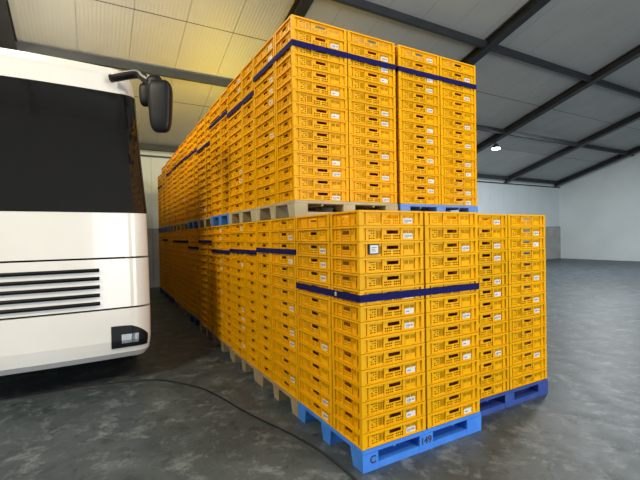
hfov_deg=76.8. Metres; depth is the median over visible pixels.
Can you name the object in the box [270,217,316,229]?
crate
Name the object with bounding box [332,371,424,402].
crate
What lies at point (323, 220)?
crate
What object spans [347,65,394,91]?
crate
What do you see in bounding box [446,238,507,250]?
crate
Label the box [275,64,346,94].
crate
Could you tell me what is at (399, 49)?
crate
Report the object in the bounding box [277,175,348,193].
crate
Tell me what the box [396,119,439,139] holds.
crate
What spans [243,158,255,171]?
crate
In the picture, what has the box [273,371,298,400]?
crate
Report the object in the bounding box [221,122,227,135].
crate
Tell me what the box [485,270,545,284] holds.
crate
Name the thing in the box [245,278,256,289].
crate
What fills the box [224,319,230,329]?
crate
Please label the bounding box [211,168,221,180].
crate
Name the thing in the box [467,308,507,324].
crate
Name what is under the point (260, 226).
crate
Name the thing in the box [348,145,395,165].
crate
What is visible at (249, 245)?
crate
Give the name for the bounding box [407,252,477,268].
crate
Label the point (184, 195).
crates
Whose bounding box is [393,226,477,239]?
crate
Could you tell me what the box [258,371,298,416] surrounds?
pallet
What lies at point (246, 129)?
crate
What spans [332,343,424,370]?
crate
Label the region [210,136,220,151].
crate
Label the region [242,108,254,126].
crate
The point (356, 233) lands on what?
crate
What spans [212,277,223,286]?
crate
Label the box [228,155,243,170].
crate
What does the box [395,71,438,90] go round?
crate
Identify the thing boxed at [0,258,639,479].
floor
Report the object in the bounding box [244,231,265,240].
crate
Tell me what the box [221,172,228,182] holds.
crate
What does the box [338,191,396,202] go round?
crate
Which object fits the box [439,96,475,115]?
crate
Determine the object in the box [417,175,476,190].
crate
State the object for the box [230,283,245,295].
crate
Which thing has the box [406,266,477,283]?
crate
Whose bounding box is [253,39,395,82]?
strap
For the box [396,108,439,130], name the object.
crate
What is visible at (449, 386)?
crate
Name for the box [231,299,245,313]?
crate
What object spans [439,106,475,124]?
crate
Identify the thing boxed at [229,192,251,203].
crate
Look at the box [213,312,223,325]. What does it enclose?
crate
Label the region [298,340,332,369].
crate
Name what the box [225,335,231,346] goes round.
crate
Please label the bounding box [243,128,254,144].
crate
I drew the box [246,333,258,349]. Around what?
crate
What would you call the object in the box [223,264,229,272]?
crate
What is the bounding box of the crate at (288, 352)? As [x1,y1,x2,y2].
[272,338,297,363]
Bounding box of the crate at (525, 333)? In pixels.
[498,324,546,342]
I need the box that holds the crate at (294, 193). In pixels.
[277,188,348,202]
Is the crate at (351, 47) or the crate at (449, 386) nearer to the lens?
the crate at (449, 386)
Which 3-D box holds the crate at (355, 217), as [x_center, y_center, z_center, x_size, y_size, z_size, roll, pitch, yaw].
[0.428,-0.158,3.081,0.590,0.110,0.390,-1,1,-29]
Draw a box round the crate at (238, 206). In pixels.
[229,201,243,212]
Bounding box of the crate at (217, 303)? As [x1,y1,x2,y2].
[213,298,223,310]
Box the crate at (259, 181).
[255,170,276,187]
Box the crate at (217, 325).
[213,320,224,333]
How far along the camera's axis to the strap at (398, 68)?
4.48 m
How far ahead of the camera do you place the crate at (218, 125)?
6.00 m
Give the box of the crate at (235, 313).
[231,308,245,323]
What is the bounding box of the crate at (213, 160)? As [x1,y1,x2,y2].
[210,152,220,166]
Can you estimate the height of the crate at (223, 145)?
0.110 m
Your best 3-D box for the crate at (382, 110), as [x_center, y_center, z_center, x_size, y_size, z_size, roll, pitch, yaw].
[0.439,-1.321,4.236,0.590,0.110,0.390,-1,1,-29]
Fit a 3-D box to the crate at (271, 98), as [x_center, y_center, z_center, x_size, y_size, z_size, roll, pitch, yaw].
[-0.418,-1.419,4.325,0.390,0.110,0.590,-1,1,-29]
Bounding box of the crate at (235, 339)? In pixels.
[231,333,246,350]
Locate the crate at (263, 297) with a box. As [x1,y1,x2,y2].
[257,291,285,304]
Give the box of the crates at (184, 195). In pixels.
[157,112,482,330]
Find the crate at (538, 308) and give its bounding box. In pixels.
[508,302,545,319]
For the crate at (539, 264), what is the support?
on the crate at (539, 275)
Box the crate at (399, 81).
[395,76,439,100]
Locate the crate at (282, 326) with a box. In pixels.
[272,317,297,338]
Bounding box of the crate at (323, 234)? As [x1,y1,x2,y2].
[296,228,369,241]
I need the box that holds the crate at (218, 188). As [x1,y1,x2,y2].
[211,183,221,194]
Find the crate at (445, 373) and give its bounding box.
[425,359,478,384]
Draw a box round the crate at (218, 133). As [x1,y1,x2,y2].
[210,128,220,143]
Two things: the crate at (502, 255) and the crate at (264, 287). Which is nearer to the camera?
the crate at (502, 255)
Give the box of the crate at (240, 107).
[227,99,242,119]
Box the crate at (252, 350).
[246,343,258,359]
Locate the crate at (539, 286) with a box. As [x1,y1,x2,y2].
[485,280,545,295]
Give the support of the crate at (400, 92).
on the crate at (401, 102)
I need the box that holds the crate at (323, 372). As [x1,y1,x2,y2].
[298,352,332,384]
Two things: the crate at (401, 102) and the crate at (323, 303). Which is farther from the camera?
the crate at (401, 102)
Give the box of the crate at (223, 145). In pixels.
[221,139,227,151]
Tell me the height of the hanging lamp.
0.536 m
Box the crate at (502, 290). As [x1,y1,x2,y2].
[454,285,507,299]
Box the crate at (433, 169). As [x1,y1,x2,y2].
[396,161,440,178]
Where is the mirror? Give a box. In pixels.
[108,69,172,132]
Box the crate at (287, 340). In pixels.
[272,328,297,351]
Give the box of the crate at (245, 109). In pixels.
[242,98,253,117]
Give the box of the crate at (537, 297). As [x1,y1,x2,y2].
[485,291,545,307]
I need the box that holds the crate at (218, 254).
[212,248,222,255]
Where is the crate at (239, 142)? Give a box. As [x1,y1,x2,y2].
[228,136,242,154]
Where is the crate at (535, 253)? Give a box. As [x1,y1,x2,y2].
[485,248,545,260]
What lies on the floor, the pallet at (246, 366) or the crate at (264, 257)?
the pallet at (246, 366)
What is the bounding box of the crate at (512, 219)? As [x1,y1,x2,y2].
[484,214,544,225]
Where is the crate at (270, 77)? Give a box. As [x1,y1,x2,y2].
[254,68,275,96]
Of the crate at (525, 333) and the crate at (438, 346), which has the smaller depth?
the crate at (438, 346)
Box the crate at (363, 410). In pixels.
[332,386,425,418]
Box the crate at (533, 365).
[509,357,546,377]
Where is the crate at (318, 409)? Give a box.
[298,389,332,426]
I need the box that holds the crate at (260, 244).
[256,241,285,247]
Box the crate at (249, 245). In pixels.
[245,241,285,249]
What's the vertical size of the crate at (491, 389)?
0.110 m
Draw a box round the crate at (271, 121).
[254,113,275,136]
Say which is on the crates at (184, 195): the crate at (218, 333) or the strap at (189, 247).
the strap at (189, 247)
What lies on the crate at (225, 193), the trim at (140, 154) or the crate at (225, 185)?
the crate at (225, 185)
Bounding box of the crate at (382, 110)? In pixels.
[348,99,395,124]
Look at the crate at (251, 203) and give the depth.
4.71 m
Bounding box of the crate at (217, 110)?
[209,105,219,121]
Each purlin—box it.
[0,41,633,155]
[332,0,639,98]
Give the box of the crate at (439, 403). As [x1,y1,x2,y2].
[425,385,479,413]
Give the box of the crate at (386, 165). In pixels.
[347,156,396,175]
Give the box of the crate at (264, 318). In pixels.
[258,311,271,326]
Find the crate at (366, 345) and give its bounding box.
[332,328,424,354]
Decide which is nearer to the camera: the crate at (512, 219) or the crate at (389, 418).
the crate at (389, 418)
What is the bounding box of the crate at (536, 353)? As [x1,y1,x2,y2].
[500,346,546,365]
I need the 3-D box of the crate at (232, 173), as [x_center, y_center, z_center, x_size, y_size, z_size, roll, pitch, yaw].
[-0.901,-0.864,5.202,0.390,0.110,0.590,-1,1,-29]
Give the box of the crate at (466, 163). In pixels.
[423,156,476,172]
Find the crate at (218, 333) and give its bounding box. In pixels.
[213,327,224,341]
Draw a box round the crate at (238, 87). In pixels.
[227,80,241,103]
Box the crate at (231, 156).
[228,145,242,162]
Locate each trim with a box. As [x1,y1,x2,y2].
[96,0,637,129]
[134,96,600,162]
[140,154,559,187]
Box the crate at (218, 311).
[213,305,223,317]
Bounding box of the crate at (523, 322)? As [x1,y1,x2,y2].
[490,313,546,330]
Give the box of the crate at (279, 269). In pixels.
[271,263,325,277]
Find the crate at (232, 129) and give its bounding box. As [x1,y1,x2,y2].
[228,118,242,136]
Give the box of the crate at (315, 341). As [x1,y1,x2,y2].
[297,328,332,355]
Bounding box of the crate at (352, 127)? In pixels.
[348,122,395,145]
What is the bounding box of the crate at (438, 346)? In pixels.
[424,332,478,355]
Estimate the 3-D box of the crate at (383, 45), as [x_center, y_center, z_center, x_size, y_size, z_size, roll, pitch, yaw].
[0.427,-1.987,4.229,0.590,0.110,0.390,-1,1,-29]
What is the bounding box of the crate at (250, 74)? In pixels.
[242,68,252,89]
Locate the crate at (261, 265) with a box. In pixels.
[257,261,286,272]
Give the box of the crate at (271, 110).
[254,102,275,126]
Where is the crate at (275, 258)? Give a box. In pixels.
[270,253,320,265]
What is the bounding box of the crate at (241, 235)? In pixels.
[229,232,244,240]
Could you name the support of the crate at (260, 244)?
on the crate at (264, 257)
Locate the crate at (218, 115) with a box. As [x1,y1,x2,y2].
[209,113,220,129]
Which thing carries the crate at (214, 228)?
on the crate at (215, 237)
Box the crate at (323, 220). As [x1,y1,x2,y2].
[295,213,369,228]
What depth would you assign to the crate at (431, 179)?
4.40 m
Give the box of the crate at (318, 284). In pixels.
[297,279,344,298]
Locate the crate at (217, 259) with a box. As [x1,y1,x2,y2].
[212,255,224,263]
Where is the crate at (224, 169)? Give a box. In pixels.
[221,164,227,174]
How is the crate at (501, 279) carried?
on the crate at (502, 290)
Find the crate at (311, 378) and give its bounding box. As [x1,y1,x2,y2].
[298,365,332,398]
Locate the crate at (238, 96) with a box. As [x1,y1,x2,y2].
[227,90,241,111]
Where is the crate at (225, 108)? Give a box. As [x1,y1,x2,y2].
[220,106,226,120]
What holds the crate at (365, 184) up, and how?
on the crate at (353, 197)
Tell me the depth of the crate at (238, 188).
5.13 m
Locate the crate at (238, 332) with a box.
[231,324,253,341]
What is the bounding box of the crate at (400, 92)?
[395,87,439,110]
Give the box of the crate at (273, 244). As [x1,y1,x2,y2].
[270,241,316,248]
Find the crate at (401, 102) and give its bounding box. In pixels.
[396,98,439,120]
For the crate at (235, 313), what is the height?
0.110 m
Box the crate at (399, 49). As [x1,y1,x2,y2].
[395,44,438,70]
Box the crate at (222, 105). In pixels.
[220,98,226,111]
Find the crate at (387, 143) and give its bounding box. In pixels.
[348,133,395,155]
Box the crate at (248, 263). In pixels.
[245,260,292,270]
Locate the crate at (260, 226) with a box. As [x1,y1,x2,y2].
[256,220,285,230]
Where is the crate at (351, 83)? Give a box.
[347,76,394,102]
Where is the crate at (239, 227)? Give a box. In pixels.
[229,223,244,232]
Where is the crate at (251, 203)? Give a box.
[244,198,255,209]
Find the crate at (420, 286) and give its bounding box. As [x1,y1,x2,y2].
[331,284,423,305]
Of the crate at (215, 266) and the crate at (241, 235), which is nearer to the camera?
the crate at (241, 235)
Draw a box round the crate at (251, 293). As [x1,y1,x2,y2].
[245,287,256,299]
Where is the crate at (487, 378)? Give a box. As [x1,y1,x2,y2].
[468,367,508,386]
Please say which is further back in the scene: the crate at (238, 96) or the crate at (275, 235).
the crate at (238, 96)
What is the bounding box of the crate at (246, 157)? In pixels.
[243,148,268,162]
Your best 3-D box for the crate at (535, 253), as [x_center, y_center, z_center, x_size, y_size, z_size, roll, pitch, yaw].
[1.940,0.141,4.126,0.590,0.110,0.390,-1,1,-29]
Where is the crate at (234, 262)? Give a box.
[230,258,252,267]
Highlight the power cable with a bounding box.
[6,379,356,479]
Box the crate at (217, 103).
[209,97,219,115]
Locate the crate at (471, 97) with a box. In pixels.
[439,86,475,107]
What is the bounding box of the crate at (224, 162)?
[221,156,228,166]
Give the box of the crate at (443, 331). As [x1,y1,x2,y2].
[424,319,478,341]
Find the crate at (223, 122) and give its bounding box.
[221,115,227,127]
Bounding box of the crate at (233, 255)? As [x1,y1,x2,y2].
[230,252,252,258]
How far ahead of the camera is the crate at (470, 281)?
3.22 m
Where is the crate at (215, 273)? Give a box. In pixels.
[212,269,222,278]
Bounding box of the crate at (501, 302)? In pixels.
[455,297,507,312]
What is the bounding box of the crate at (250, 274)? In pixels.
[245,269,256,280]
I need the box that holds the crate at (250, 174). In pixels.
[243,168,255,181]
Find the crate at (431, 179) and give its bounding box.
[397,172,440,187]
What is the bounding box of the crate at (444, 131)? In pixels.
[440,126,475,144]
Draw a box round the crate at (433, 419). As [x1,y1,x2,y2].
[425,399,479,428]
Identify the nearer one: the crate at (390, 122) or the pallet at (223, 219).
the crate at (390, 122)
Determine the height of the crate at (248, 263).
0.110 m
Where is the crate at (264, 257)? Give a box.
[257,252,270,262]
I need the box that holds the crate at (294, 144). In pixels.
[276,138,347,161]
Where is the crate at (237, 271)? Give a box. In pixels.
[230,266,244,277]
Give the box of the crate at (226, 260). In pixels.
[223,257,238,264]
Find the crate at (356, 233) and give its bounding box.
[330,226,422,241]
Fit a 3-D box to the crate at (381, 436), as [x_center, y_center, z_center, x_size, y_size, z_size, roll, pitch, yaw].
[0.453,1.398,3.096,0.590,0.110,0.390,-1,1,-29]
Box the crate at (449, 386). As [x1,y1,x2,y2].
[425,372,479,399]
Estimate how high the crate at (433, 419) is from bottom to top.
0.110 m
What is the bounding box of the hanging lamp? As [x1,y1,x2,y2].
[491,143,500,149]
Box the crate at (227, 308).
[224,303,230,313]
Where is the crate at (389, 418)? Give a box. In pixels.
[333,400,425,434]
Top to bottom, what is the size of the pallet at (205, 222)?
0.152 m
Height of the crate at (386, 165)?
0.110 m
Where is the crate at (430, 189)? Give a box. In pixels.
[386,182,440,197]
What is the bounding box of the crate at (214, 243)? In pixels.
[212,241,223,248]
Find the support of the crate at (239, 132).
on the crate at (239, 142)
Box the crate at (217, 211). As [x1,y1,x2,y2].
[211,207,221,215]
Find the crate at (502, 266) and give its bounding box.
[454,261,507,275]
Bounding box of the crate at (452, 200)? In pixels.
[424,195,476,205]
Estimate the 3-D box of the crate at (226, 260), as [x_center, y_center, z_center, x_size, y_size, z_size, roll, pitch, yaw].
[-1.024,0.285,5.707,0.590,0.110,0.390,-1,1,-29]
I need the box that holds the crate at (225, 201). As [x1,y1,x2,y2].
[222,197,228,205]
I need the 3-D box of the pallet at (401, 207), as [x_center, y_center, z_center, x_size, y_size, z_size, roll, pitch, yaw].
[1.122,-0.319,4.967,1.200,0.152,1.000,-1,1,-29]
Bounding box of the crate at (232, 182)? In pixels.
[229,173,243,187]
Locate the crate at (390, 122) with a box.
[347,111,395,135]
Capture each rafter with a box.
[0,0,16,49]
[280,0,313,33]
[455,0,550,70]
[460,45,639,156]
[504,111,639,182]
[554,146,639,186]
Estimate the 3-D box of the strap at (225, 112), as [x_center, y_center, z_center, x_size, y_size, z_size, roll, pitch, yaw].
[-0.943,-1.742,6.096,1.198,0.050,0.998,-1,1,-29]
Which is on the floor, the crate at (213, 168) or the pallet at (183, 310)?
the pallet at (183, 310)
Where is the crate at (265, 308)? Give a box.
[257,301,271,315]
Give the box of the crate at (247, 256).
[245,254,285,260]
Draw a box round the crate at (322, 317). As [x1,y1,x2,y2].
[297,303,331,326]
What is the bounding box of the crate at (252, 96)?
[242,88,253,107]
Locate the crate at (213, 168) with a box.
[210,160,220,173]
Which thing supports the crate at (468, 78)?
on the crate at (441, 83)
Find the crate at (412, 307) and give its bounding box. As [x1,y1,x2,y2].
[331,299,423,321]
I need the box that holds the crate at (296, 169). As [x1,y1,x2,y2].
[277,163,348,182]
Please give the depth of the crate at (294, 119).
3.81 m
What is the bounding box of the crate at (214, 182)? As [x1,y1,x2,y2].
[211,176,221,187]
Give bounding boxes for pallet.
[167,225,172,231]
[173,224,179,230]
[174,300,180,308]
[179,222,187,229]
[181,306,189,316]
[188,220,197,228]
[189,313,199,325]
[198,217,210,227]
[200,322,213,336]
[211,213,228,225]
[213,334,231,358]
[229,208,314,223]
[231,350,258,383]
[255,200,397,220]
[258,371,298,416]
[298,402,480,473]
[373,203,477,213]
[480,378,547,415]
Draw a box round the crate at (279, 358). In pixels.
[272,349,297,375]
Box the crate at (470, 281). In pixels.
[424,279,478,297]
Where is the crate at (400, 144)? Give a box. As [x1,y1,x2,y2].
[396,140,439,159]
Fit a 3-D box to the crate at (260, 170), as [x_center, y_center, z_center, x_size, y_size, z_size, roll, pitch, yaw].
[-0.407,-0.752,4.332,0.390,0.110,0.590,-1,1,-29]
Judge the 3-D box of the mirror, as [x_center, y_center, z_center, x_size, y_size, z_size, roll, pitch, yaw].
[-2.035,-1.574,4.575,0.616,0.783,0.694,-1,1,-29]
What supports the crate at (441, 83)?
on the crate at (471, 97)
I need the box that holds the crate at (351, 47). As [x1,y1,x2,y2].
[346,42,394,69]
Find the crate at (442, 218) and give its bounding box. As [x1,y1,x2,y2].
[404,211,476,225]
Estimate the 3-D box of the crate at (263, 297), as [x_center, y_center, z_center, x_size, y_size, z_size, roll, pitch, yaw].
[-0.348,0.619,4.482,0.590,0.110,0.390,-1,1,-29]
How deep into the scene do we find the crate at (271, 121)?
4.25 m
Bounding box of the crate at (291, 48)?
[275,45,346,69]
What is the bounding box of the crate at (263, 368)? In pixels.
[259,361,272,380]
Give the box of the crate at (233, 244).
[230,241,244,249]
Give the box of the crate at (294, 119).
[276,114,347,140]
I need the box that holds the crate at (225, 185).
[222,180,228,190]
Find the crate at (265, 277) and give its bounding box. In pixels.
[257,271,287,283]
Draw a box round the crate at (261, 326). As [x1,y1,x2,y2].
[258,321,271,337]
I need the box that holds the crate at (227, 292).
[224,288,230,297]
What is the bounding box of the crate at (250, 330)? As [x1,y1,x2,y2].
[246,324,257,339]
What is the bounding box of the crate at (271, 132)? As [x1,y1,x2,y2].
[255,125,275,147]
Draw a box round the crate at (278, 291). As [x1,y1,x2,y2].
[271,284,317,302]
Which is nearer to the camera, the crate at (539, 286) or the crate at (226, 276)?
the crate at (539, 286)
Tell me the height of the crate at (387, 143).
0.110 m
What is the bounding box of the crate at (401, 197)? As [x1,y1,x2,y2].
[386,193,440,204]
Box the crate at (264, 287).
[257,281,286,294]
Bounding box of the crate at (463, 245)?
[393,239,477,254]
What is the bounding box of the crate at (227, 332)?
[224,327,231,338]
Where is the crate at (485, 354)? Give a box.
[479,344,508,361]
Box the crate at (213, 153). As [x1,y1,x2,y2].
[210,144,220,158]
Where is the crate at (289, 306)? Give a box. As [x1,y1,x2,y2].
[271,295,312,314]
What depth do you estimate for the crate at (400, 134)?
4.39 m
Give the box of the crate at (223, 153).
[221,147,227,159]
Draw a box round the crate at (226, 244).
[223,241,238,248]
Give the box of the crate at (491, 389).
[468,379,508,398]
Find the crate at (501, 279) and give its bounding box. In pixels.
[478,273,507,287]
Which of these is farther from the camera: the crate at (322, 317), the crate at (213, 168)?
the crate at (213, 168)
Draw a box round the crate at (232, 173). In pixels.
[228,164,243,179]
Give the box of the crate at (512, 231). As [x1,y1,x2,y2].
[482,226,545,237]
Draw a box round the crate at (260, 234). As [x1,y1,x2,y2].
[256,231,285,240]
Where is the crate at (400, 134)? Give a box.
[395,129,439,149]
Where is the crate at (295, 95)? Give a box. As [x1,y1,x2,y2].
[276,89,347,117]
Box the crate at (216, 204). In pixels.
[211,199,222,208]
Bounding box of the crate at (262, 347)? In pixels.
[258,341,271,358]
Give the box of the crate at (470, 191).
[419,185,476,198]
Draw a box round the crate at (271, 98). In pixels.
[254,91,275,116]
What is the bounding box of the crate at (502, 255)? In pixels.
[450,250,507,262]
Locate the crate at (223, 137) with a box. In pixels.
[221,131,227,143]
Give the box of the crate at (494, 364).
[479,355,508,374]
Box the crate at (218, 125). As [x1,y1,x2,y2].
[210,121,220,136]
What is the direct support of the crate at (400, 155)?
on the crate at (433, 169)
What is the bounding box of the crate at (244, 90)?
[242,78,253,97]
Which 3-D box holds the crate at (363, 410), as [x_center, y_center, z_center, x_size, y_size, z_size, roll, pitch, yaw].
[0.450,1.175,3.094,0.590,0.110,0.390,-1,1,-29]
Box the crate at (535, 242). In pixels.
[482,237,544,248]
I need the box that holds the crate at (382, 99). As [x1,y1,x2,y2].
[347,87,395,113]
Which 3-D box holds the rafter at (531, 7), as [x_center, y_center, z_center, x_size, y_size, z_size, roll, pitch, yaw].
[6.253,-6.372,8.084,0.260,6.772,21.380,-1,1,-29]
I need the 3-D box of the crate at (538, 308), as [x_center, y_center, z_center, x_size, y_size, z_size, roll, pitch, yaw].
[1.950,0.696,4.133,0.590,0.110,0.390,-1,1,-29]
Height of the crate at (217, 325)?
0.110 m
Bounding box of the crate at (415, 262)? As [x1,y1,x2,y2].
[330,255,423,273]
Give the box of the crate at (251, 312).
[246,306,257,319]
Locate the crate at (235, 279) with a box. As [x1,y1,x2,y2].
[230,274,252,286]
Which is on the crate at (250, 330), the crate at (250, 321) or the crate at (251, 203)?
the crate at (250, 321)
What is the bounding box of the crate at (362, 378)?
[332,357,424,386]
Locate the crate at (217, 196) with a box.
[211,191,221,201]
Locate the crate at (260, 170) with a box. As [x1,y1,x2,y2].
[255,159,308,177]
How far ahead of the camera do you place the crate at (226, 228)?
5.61 m
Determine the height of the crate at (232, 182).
0.110 m
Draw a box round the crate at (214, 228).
[211,225,222,233]
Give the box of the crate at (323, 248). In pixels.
[296,242,348,255]
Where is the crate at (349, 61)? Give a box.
[347,58,394,80]
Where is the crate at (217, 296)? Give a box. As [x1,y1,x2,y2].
[213,291,223,302]
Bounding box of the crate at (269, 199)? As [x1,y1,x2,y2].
[256,192,306,206]
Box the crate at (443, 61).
[439,56,475,80]
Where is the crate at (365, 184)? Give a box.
[349,179,396,195]
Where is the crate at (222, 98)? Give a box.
[220,89,226,104]
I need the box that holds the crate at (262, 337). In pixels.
[258,331,271,347]
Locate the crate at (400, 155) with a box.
[381,151,439,169]
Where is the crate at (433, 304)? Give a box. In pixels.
[404,292,478,312]
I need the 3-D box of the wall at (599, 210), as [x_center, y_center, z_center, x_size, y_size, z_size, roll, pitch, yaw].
[20.338,-4.476,16.064,0.200,11.252,21.400,-1,1,-29]
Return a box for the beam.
[139,143,562,184]
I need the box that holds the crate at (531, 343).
[496,335,546,354]
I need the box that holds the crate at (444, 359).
[425,345,478,370]
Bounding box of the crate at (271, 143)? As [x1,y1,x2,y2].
[255,136,305,157]
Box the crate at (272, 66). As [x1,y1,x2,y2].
[254,62,274,86]
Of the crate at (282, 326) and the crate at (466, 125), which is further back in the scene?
the crate at (466, 125)
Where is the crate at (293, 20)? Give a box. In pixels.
[274,14,346,46]
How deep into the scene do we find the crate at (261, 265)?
4.37 m
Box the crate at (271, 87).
[254,79,275,106]
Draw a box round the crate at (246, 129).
[242,118,254,135]
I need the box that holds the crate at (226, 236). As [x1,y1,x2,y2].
[223,233,237,240]
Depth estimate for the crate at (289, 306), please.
3.91 m
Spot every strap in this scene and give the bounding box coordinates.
[186,148,196,158]
[188,246,204,249]
[197,140,209,152]
[198,240,211,242]
[209,110,226,129]
[212,249,238,253]
[227,90,253,117]
[229,249,256,254]
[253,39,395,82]
[256,248,295,254]
[296,281,478,302]
[395,66,475,88]
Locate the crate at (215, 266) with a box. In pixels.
[212,262,222,271]
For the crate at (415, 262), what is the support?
on the crate at (414, 277)
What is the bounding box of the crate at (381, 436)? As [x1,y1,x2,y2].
[333,414,425,450]
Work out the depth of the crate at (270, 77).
4.25 m
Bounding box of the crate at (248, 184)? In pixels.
[244,178,264,190]
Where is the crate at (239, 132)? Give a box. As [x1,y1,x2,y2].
[228,127,242,145]
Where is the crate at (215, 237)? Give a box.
[212,233,222,240]
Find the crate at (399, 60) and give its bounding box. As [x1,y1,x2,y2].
[395,55,438,80]
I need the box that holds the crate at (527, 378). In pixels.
[509,368,546,389]
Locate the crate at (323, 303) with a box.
[297,291,367,312]
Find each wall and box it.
[140,149,558,228]
[147,227,560,287]
[559,152,639,260]
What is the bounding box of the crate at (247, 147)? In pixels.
[243,138,254,154]
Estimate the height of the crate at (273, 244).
0.110 m
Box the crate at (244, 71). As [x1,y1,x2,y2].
[241,58,252,79]
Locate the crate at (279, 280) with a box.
[271,274,298,289]
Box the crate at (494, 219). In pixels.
[453,214,506,225]
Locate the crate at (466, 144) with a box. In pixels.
[440,136,476,154]
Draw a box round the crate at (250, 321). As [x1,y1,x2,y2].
[246,315,265,329]
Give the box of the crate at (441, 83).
[439,81,475,98]
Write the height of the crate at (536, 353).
0.110 m
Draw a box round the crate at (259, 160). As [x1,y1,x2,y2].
[255,147,276,167]
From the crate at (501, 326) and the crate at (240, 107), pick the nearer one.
the crate at (501, 326)
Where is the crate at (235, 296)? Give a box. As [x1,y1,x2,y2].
[231,291,245,304]
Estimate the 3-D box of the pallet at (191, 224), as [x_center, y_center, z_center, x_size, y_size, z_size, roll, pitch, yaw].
[-1.859,-0.299,7.877,1.200,0.152,1.000,-1,1,-29]
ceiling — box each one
[8,0,639,180]
[99,0,639,129]
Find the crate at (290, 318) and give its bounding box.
[271,306,297,326]
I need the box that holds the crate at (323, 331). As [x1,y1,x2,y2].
[297,316,331,341]
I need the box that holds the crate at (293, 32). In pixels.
[275,27,346,58]
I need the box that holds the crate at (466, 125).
[440,116,475,135]
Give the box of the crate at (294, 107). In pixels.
[276,101,347,128]
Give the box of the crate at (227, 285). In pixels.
[223,280,230,289]
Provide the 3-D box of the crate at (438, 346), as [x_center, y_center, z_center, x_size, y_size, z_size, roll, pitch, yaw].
[0.973,0.831,3.391,0.590,0.110,0.390,-1,1,-29]
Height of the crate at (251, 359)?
0.110 m
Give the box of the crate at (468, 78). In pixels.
[439,66,475,88]
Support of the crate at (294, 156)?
on the crate at (296, 169)
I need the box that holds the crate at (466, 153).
[440,146,476,163]
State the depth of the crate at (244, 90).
4.68 m
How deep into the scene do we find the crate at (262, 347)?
4.37 m
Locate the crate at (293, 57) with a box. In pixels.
[275,51,346,82]
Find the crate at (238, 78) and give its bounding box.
[227,72,241,94]
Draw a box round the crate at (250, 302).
[246,297,257,309]
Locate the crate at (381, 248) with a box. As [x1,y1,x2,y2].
[330,241,422,257]
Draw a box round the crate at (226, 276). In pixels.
[223,272,230,281]
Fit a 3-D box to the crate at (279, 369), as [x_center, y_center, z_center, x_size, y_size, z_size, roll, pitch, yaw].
[-0.176,1.288,4.003,0.390,0.110,0.590,-1,1,-29]
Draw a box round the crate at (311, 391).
[298,377,332,412]
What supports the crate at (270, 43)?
on the crate at (270, 54)
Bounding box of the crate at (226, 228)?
[222,225,230,232]
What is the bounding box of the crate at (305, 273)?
[296,266,345,283]
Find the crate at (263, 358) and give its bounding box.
[258,351,272,369]
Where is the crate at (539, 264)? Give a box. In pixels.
[485,259,545,272]
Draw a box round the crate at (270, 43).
[253,34,274,66]
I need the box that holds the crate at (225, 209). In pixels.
[222,205,228,213]
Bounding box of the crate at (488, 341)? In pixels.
[478,332,508,349]
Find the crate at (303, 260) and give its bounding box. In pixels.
[296,254,347,269]
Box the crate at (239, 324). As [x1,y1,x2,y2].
[231,316,245,332]
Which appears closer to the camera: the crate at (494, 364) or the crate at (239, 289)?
the crate at (494, 364)
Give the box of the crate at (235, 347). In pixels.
[231,341,246,359]
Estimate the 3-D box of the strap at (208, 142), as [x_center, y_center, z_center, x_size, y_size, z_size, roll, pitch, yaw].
[-1.410,-1.554,6.981,1.198,0.050,0.998,-1,1,-29]
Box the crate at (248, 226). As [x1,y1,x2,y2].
[244,221,264,231]
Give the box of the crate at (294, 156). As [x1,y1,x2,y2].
[277,151,348,171]
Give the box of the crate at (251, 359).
[247,352,258,369]
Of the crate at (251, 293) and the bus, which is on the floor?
the bus
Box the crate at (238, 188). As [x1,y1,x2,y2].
[229,182,251,195]
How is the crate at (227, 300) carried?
on the crate at (227, 308)
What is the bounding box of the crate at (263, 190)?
[255,181,306,196]
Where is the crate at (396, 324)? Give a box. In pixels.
[331,313,423,337]
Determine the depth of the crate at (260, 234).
4.36 m
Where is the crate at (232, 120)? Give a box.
[227,108,242,127]
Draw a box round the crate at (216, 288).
[213,284,223,294]
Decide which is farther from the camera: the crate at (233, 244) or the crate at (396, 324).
the crate at (233, 244)
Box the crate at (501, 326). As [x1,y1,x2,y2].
[479,320,508,336]
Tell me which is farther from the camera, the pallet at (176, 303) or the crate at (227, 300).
the pallet at (176, 303)
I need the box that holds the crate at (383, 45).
[346,30,394,59]
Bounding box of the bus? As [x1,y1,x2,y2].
[0,48,172,375]
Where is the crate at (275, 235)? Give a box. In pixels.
[270,229,316,240]
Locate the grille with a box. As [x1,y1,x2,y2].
[0,268,99,313]
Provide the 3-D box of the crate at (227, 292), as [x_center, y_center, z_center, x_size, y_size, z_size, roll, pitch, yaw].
[-1.015,0.729,5.712,0.590,0.110,0.390,-1,1,-29]
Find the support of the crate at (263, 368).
on the pallet at (280, 394)
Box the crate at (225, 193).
[222,189,228,198]
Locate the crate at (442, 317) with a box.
[404,306,478,326]
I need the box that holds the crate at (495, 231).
[448,226,507,238]
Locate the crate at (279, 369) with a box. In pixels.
[272,360,298,387]
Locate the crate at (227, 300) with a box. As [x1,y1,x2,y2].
[224,296,230,305]
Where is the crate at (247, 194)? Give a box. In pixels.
[244,188,268,199]
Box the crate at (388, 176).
[349,168,396,185]
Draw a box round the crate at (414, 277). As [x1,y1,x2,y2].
[331,270,423,289]
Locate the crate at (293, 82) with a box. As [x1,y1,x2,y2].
[275,76,346,105]
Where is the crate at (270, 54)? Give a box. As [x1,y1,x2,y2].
[253,45,274,76]
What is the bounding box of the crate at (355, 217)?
[330,210,422,226]
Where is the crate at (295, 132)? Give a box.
[276,126,347,150]
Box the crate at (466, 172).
[422,165,476,181]
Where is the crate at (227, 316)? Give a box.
[224,311,230,321]

